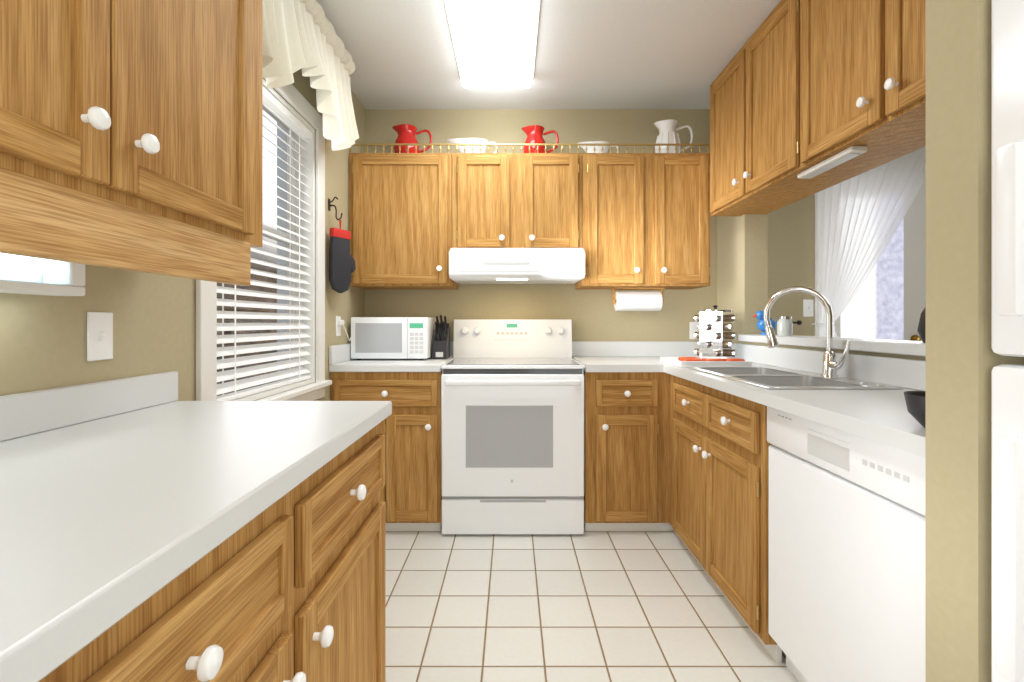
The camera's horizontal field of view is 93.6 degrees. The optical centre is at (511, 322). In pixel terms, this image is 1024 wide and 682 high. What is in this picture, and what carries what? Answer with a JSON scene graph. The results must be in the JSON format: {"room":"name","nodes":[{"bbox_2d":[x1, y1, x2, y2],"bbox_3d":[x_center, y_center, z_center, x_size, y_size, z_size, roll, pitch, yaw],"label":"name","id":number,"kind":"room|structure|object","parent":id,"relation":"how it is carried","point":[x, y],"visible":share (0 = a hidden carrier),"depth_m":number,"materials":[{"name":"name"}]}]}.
{"room":"kitchen","nodes":[
{"label":"kitchen","id":0,"kind":"room"},
{"bbox_2d":[0,68,364,400],"bbox_3d":[-1.050,-0.140,1.000,0.140,2.560,4.400,0,0,0],"label":"wall","id":1,"kind":"structure","parent":0,"point":[43,342],"depth_m":1.24,"materials":[{"name":"paint"}]},
{"bbox_2d":[0,371,177,438],"bbox_3d":[-0.969,0.182,0.117,0.018,0.085,2.536,0,0,0],"label":"backsplash","id":2,"kind":"structure","parent":1,"relation":"attached to","point":[27,413],"depth_m":1.07,"materials":[{"name":"white laminate"}]},
{"bbox_2d":[87,312,112,360],"bbox_3d":[-0.972,0.032,1.140,0.015,0.114,0.070,0,0,0],"label":"switch plate","id":3,"kind":"object","parent":1,"relation":"attached to","point":[99,335],"visible":1,"depth_m":1.14,"materials":[{"name":"plastic"}]},
{"bbox_2d":[0,0,261,251],"bbox_3d":[-0.819,-0.607,0.805,0.318,0.804,1.010,0,0,0],"label":"upper cabinet","id":4,"kind":"object","parent":1,"relation":"attached to","point":[130,135],"depth_m":0.84,"materials":[{"name":"brown wood"}]},
{"bbox_2d":[0,253,84,295],"bbox_3d":[-0.931,-0.107,0.400,0.093,0.105,1.200,0,0,0],"label":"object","id":5,"kind":"object","parent":4,"relation":"attached to","point":[19,274],"visible":0.62,"depth_m":0.92,"materials":[{"name":"white"}]},
{"bbox_2d":[196,78,331,400],"bbox_3d":[-1.015,-0.333,1.980,0.170,1.425,1.020,0,0,0],"label":"window","id":6,"kind":"structure","parent":1,"relation":"in","point":[206,339],"depth_m":2.37,"materials":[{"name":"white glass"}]},
{"bbox_2d":[217,86,311,400],"bbox_3d":[-1.008,-0.332,1.980,0.060,1.212,0.776,0,0,0],"label":"window blinds","id":7,"kind":"object","parent":6,"relation":"attached to","point":[272,104],"visible":0.56,"depth_m":2.00,"materials":[{"name":"white plastic"}]},
{"bbox_2d":[262,0,358,150],"bbox_3d":[-0.881,-1.120,1.975,0.193,0.584,1.130,0,0,0],"label":"curtain valance","id":8,"kind":"object","parent":1,"relation":"attached to","point":[297,35],"visible":1,"depth_m":2.01,"materials":[{"name":"beige fabric"}]},
{"bbox_2d":[328,197,355,292],"bbox_3d":[-0.922,-0.415,2.586,0.116,0.516,0.164,0,0,0],"label":"oven mitt","id":9,"kind":"object","parent":1,"relation":"hanging from","point":[342,267],"visible":1,"depth_m":2.56,"materials":[{"name":"black fabric"}]},
{"bbox_2d":[336,316,350,340],"bbox_3d":[-0.956,0.035,2.749,0.047,0.145,0.168,0,0,0],"label":"electrical outlet plate","id":10,"kind":"object","parent":1,"relation":"attached to","point":[339,322],"visible":1,"depth_m":2.69,"materials":[{"name":"plastic"}]},
{"bbox_2d":[316,0,780,108],"bbox_3d":[1.990,-1.450,1.010,6.220,0.060,4.620,0,0,0],"label":"ceiling","id":11,"kind":"structure","parent":0,"point":[635,54],"depth_m":2.53,"materials":[{"name":"paint"}]},
{"bbox_2d":[444,0,540,87],"bbox_3d":[-0.085,-1.373,2.180,0.420,0.090,1.160,0,0,0],"label":"ceiling light","id":12,"kind":"object","parent":11,"relation":"attached to","point":[495,43],"visible":1,"depth_m":2.26,"materials":[{"name":"white plastic"}]},
{"bbox_2d":[710,0,854,215],"bbox_3d":[1.330,-1.026,2.387,0.320,0.783,0.975,0,0,0],"label":"upper cabinet","id":13,"kind":"object","parent":11,"relation":"hanging from","point":[746,177],"depth_m":2.38,"materials":[{"name":"brown wood"}]},
{"bbox_2d":[782,0,925,175],"bbox_3d":[1.330,-1.026,1.487,0.320,0.783,1.105,0,0,0],"label":"upper cabinet","id":14,"kind":"object","parent":11,"relation":"hanging from","point":[797,87],"depth_m":1.71,"materials":[{"name":"brown wood"}]},
{"bbox_2d":[797,146,867,178],"bbox_3d":[1.245,-0.622,1.885,0.060,0.025,0.330,0,0,0],"label":"under-cabinet light","id":15,"kind":"object","parent":14,"relation":"attached to","point":[841,157],"visible":1,"depth_m":1.84,"materials":[{"name":"white plastic"}]},
{"bbox_2d":[365,109,814,340],"bbox_3d":[1.990,-0.140,3.260,6.220,2.560,0.120,0,0,0],"label":"wall","id":16,"kind":"structure","parent":0,"point":[592,314],"depth_m":3.20,"materials":[{"name":"paint"}]},
{"bbox_2d":[349,143,457,288],"bbox_3d":[-0.669,-0.643,3.029,0.614,0.846,0.338,0,0,0],"label":"upper cabinet","id":17,"kind":"object","parent":16,"relation":"attached to","point":[401,204],"depth_m":2.87,"materials":[{"name":"brown wood"}]},
{"bbox_2d":[392,124,431,152],"bbox_3d":[-0.631,-1.119,3.040,0.253,0.220,0.160,0,0,0],"label":"pitcher","id":18,"kind":"object","parent":17,"relation":"on","point":[406,133],"visible":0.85,"depth_m":2.99,"materials":[{"name":"ceramic"}]},
{"bbox_2d":[453,143,520,247],"bbox_3d":[-0.165,-0.752,3.029,0.387,0.629,0.338,0,0,0],"label":"upper cabinet","id":19,"kind":"object","parent":16,"relation":"attached to","point":[486,186],"depth_m":2.87,"materials":[{"name":"brown wood"}]},
{"bbox_2d":[446,138,496,152],"bbox_3d":[-0.255,-1.079,3.040,0.329,0.140,0.097,0,0,0],"label":"gravy boat","id":20,"kind":"object","parent":19,"relation":"on","point":[468,140],"visible":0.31,"depth_m":3.00,"materials":[{"name":"ceramic"}]},
{"bbox_2d":[449,248,584,283],"bbox_3d":[0.028,-0.343,2.948,0.768,0.184,0.496,0,0,0],"label":"range hood","id":21,"kind":"object","parent":19,"relation":"attached to","point":[516,265],"visible":1,"depth_m":2.71,"materials":[{"name":"white metal"}]},
{"bbox_2d":[521,143,584,250],"bbox_3d":[0.223,-0.752,3.029,0.389,0.629,0.338,0,0,0],"label":"upper cabinet","id":22,"kind":"object","parent":16,"relation":"attached to","point":[552,184],"depth_m":2.87,"materials":[{"name":"brown wood"}]},
{"bbox_2d":[522,125,558,152],"bbox_3d":[0.177,-1.117,3.040,0.238,0.215,0.150,0,0,0],"label":"pitcher","id":23,"kind":"object","parent":22,"relation":"on","point":[535,134],"visible":0.71,"depth_m":2.99,"materials":[{"name":"ceramic"}]},
{"bbox_2d":[575,143,652,288],"bbox_3d":[0.621,-0.643,3.029,0.398,0.846,0.338,0,0,0],"label":"upper cabinet","id":24,"kind":"object","parent":16,"relation":"attached to","point":[632,220],"depth_m":2.87,"materials":[{"name":"brown wood"}]},
{"bbox_2d":[579,141,617,152],"bbox_3d":[0.541,-1.069,3.040,0.270,0.120,0.097,0,0,0],"label":"gravy boat","id":25,"kind":"object","parent":24,"relation":"on","point":[598,149],"visible":0.38,"depth_m":3.01,"materials":[{"name":"ceramic"}]},
{"bbox_2d":[611,288,664,310],"bbox_3d":[0.797,-0.146,3.050,0.315,0.146,0.124,0,0,0],"label":"paper towel","id":26,"kind":"object","parent":24,"relation":"attached to","point":[637,301],"visible":0.98,"depth_m":3.00,"materials":[{"name":"white paper"}]},
{"bbox_2d":[572,341,698,356],"bbox_3d":[0.870,0.175,3.189,0.950,0.099,0.018,0,0,0],"label":"backsplash","id":27,"kind":"structure","parent":16,"relation":"attached to","point":[579,348],"depth_m":3.18,"materials":[{"name":"white laminate"}]},
{"bbox_2d":[649,143,709,288],"bbox_3d":[1.004,-0.643,3.029,0.368,0.846,0.338,0,0,0],"label":"upper cabinet","id":28,"kind":"object","parent":16,"relation":"attached to","point":[681,181],"depth_m":2.87,"materials":[{"name":"brown wood"}]},
{"bbox_2d":[654,119,692,152],"bbox_3d":[1.022,-1.135,3.040,0.248,0.250,0.156,0,0,0],"label":"pitcher","id":29,"kind":"object","parent":28,"relation":"on","point":[667,129],"visible":0.73,"depth_m":2.99,"materials":[{"name":"ceramic"}]},
{"bbox_2d":[690,322,698,338],"bbox_3d":[1.216,0.053,3.196,0.070,0.114,0.007,0,0,0],"label":"outlet","id":30,"kind":"object","parent":16,"relation":"attached to","point":[693,327],"visible":0.62,"depth_m":3.19,"materials":[{"name":"plastic"}]},
{"bbox_2d":[803,300,813,316],"bbox_3d":[1.970,-0.096,3.192,0.070,0.114,0.015,0,0,0],"label":"light switch","id":31,"kind":"object","parent":16,"relation":"attached to","point":[808,308],"visible":1,"depth_m":3.19,"materials":[{"name":"plastic"}]},
{"bbox_2d":[793,146,925,336],"bbox_3d":[2.368,-0.084,3.116,1.027,2.208,0.164,0,0,0],"label":"sheer curtain","id":32,"kind":"object","parent":16,"relation":"hanging from","point":[859,218],"visible":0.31,"depth_m":3.08,"materials":[{"name":"fabric"}]},
{"bbox_2d":[815,179,925,340],"bbox_3d":[2.409,0.072,3.142,0.793,2.135,0.112,0,0,0],"label":"window","id":33,"kind":"structure","parent":16,"relation":"in","point":[888,301],"depth_m":3.15,"materials":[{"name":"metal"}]},
{"bbox_2d":[385,529,798,681],"bbox_3d":[1.990,1.170,1.010,6.220,0.060,4.620,0,0,0],"label":"floor","id":34,"kind":"structure","parent":0,"point":[621,606],"depth_m":1.88,"materials":[{"name":"tile"}]},
{"bbox_2d":[24,651,71,681],"bbox_3d":[-0.664,0.703,0.117,0.628,0.875,0.469,0,0,0],"label":"base cabinet","id":35,"kind":"object","parent":34,"relation":"on","point":[59,669],"depth_m":0.37,"materials":[{"name":"brown wood"}]},
{"bbox_2d":[64,411,391,681],"bbox_3d":[-0.664,0.703,0.782,0.628,0.875,1.158,0,0,0],"label":"base cabinet","id":36,"kind":"object","parent":34,"relation":"on","point":[294,591],"depth_m":0.74,"materials":[{"name":"brown wood"}]},
{"bbox_2d":[0,399,391,681],"bbox_3d":[-0.661,0.245,0.117,0.633,0.040,2.536,0,0,0],"label":"countertop","id":37,"kind":"structure","parent":36,"relation":"on","point":[95,513],"depth_m":0.64,"materials":[{"name":"white laminate"}]},
{"bbox_2d":[329,341,453,530],"bbox_3d":[-0.680,0.632,2.868,0.595,1.015,0.660,0,0,0],"label":"base cabinet","id":38,"kind":"object","parent":34,"relation":"on","point":[411,496],"visible":0.67,"depth_m":2.58,"materials":[{"name":"brown wood"}]},
{"bbox_2d":[351,317,435,359],"bbox_3d":[-0.728,0.095,3.005,0.455,0.254,0.334,0,0,0],"label":"microwave","id":39,"kind":"object","parent":38,"relation":"on","point":[392,337],"visible":0.98,"depth_m":2.84,"materials":[{"name":"white plastic"}]},
{"bbox_2d":[432,315,449,358],"bbox_3d":[-0.443,0.087,3.010,0.085,0.271,0.200,0,0,0],"label":"knife block","id":40,"kind":"object","parent":38,"relation":"on","point":[441,346],"visible":1,"depth_m":2.96,"materials":[{"name":"black plastic"}]},
{"bbox_2d":[441,319,584,533],"bbox_3d":[0.004,0.560,2.833,0.765,1.160,0.703,0,0,0],"label":"stove","id":41,"kind":"object","parent":34,"relation":"on","point":[512,426],"visible":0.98,"depth_m":2.55,"materials":[{"name":"white metal"}]},
{"bbox_2d":[584,369,659,530],"bbox_3d":[0.588,0.702,2.884,0.385,0.875,0.628,0,0,0],"label":"base cabinet","id":42,"kind":"object","parent":34,"relation":"on","point":[622,406],"depth_m":2.58,"materials":[{"name":"brown wood"}]},
{"bbox_2d":[572,357,763,368],"bbox_3d":[0.870,0.244,2.881,0.950,0.040,0.633,0,0,0],"label":"countertop","id":43,"kind":"structure","parent":42,"relation":"on","point":[589,362],"depth_m":2.66,"materials":[{"name":"white laminate"}]},
{"bbox_2d":[694,305,736,357],"bbox_3d":[1.210,0.059,2.860,0.222,0.328,0.222,0,0,0],"label":"spice rack","id":44,"kind":"object","parent":43,"relation":"on","point":[714,335],"visible":0.92,"depth_m":2.80,"materials":[{"name":"silver metal"}]},
{"bbox_2d":[660,369,770,540],"bbox_3d":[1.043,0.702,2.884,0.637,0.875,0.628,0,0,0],"label":"base cabinet","id":45,"kind":"object","parent":34,"relation":"on","point":[682,453],"depth_m":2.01,"materials":[{"name":"brown wood"}]},
{"bbox_2d":[664,365,925,457],"bbox_3d":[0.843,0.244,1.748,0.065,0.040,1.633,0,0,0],"label":"countertop","id":46,"kind":"structure","parent":45,"relation":"on","point":[902,435],"depth_m":1.26,"materials":[{"name":"white laminate"}]},
{"bbox_2d":[660,357,751,366],"bbox_3d":[1.022,0.204,2.570,0.355,0.038,0.340,0,0,0],"label":"tray","id":47,"kind":"object","parent":46,"relation":"on","point":[705,362],"visible":0.96,"depth_m":2.40,"materials":[{"name":"plastic"}]},
{"bbox_2d":[686,367,902,388],"bbox_3d":[1.089,0.307,2.000,0.453,0.176,0.770,0,0,0],"label":"sink","id":48,"kind":"object","parent":46,"relation":"in","point":[774,378],"visible":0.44,"depth_m":1.99,"materials":[{"name":"silver metal"}]},
{"bbox_2d":[763,286,884,385],"bbox_3d":[1.181,0.034,1.846,0.234,0.368,0.400,0,0,0],"label":"faucet","id":49,"kind":"object","parent":48,"relation":"attached to","point":[831,365],"visible":0.98,"depth_m":1.92,"materials":[{"name":"silver metal"}]},
{"bbox_2d":[904,391,925,427],"bbox_3d":[0.910,0.189,1.020,0.122,0.070,0.124,0,0,0],"label":"bowl","id":50,"kind":"object","parent":46,"relation":"on","point":[916,404],"visible":0.25,"depth_m":1.02,"materials":[{"name":"black plastic"}]},
{"bbox_2d":[767,406,925,681],"bbox_3d":[1.100,0.705,1.282,0.520,0.870,0.629,0,0,0],"label":"dishwasher","id":51,"kind":"object","parent":34,"relation":"on","point":[847,556],"visible":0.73,"depth_m":1.22,"materials":[{"name":"white plastic"}]},
{"bbox_2d":[992,0,1023,681],"bbox_3d":[1.066,0.280,0.422,0.588,1.720,0.785,0,0,0],"label":"fridge","id":52,"kind":"object","parent":34,"relation":"on","point":[1007,339],"visible":1,"depth_m":0.76,"materials":[{"name":"white metal"}]},
{"bbox_2d":[717,214,925,444],"bbox_3d":[1.433,-0.140,2.065,0.135,2.560,2.270,0,0,0],"label":"wall","id":53,"kind":"structure","parent":0,"point":[742,266],"depth_m":2.82,"materials":[{"name":"paint"}]},
{"bbox_2d":[732,343,925,390],"bbox_3d":[1.354,0.175,2.056,0.018,0.099,2.248,0,0,0],"label":"backsplash","id":54,"kind":"structure","parent":53,"relation":"attached to","point":[898,372],"depth_m":1.89,"materials":[{"name":"white laminate"}]},
{"bbox_2d":[738,334,925,355],"bbox_3d":[1.430,0.089,1.875,0.210,0.040,1.888,0,0,0],"label":"sill ledge","id":55,"kind":"object","parent":53,"relation":"on","point":[909,347],"visible":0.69,"depth_m":1.88,"materials":[{"name":"laminate"}]},
{"bbox_2d":[751,311,777,334],"bbox_3d":[1.438,0.001,2.700,0.191,0.136,0.076,0,0,0],"label":"bird figurine","id":56,"kind":"object","parent":55,"relation":"on","point":[760,322],"visible":0.65,"depth_m":2.68,"materials":[{"name":"blue ceramic"}]},
{"bbox_2d":[777,316,792,335],"bbox_3d":[1.430,0.018,2.520,0.072,0.102,0.072,0,0,0],"label":"glass jar","id":57,"kind":"object","parent":55,"relation":"on","point":[784,325],"visible":0.96,"depth_m":2.49,"materials":[{"name":"white ceramic"}]},
{"bbox_2d":[917,306,925,342],"bbox_3d":[1.430,-0.017,1.620,0.100,0.170,0.100,0,0,0],"label":"vase","id":58,"kind":"object","parent":55,"relation":"on","point":[921,330],"visible":0.1,"depth_m":1.62,"materials":[{"name":"black ceramic"}]},
{"bbox_2d":[926,0,1023,681],"bbox_3d":[1.150,-0.140,0.877,0.700,2.560,0.105,0,0,0],"label":"wall","id":59,"kind":"structure","parent":0,"point":[963,359],"depth_m":0.86,"materials":[{"name":"paint"}]},
{"label":"outside","id":60,"kind":"structure","parent":0,"visible":0},
{"bbox_2d":[217,109,276,395],"bbox_3d":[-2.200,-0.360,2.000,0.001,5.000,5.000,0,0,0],"label":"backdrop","id":61,"kind":"structure","parent":60,"point":[269,186],"depth_m":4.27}
]}

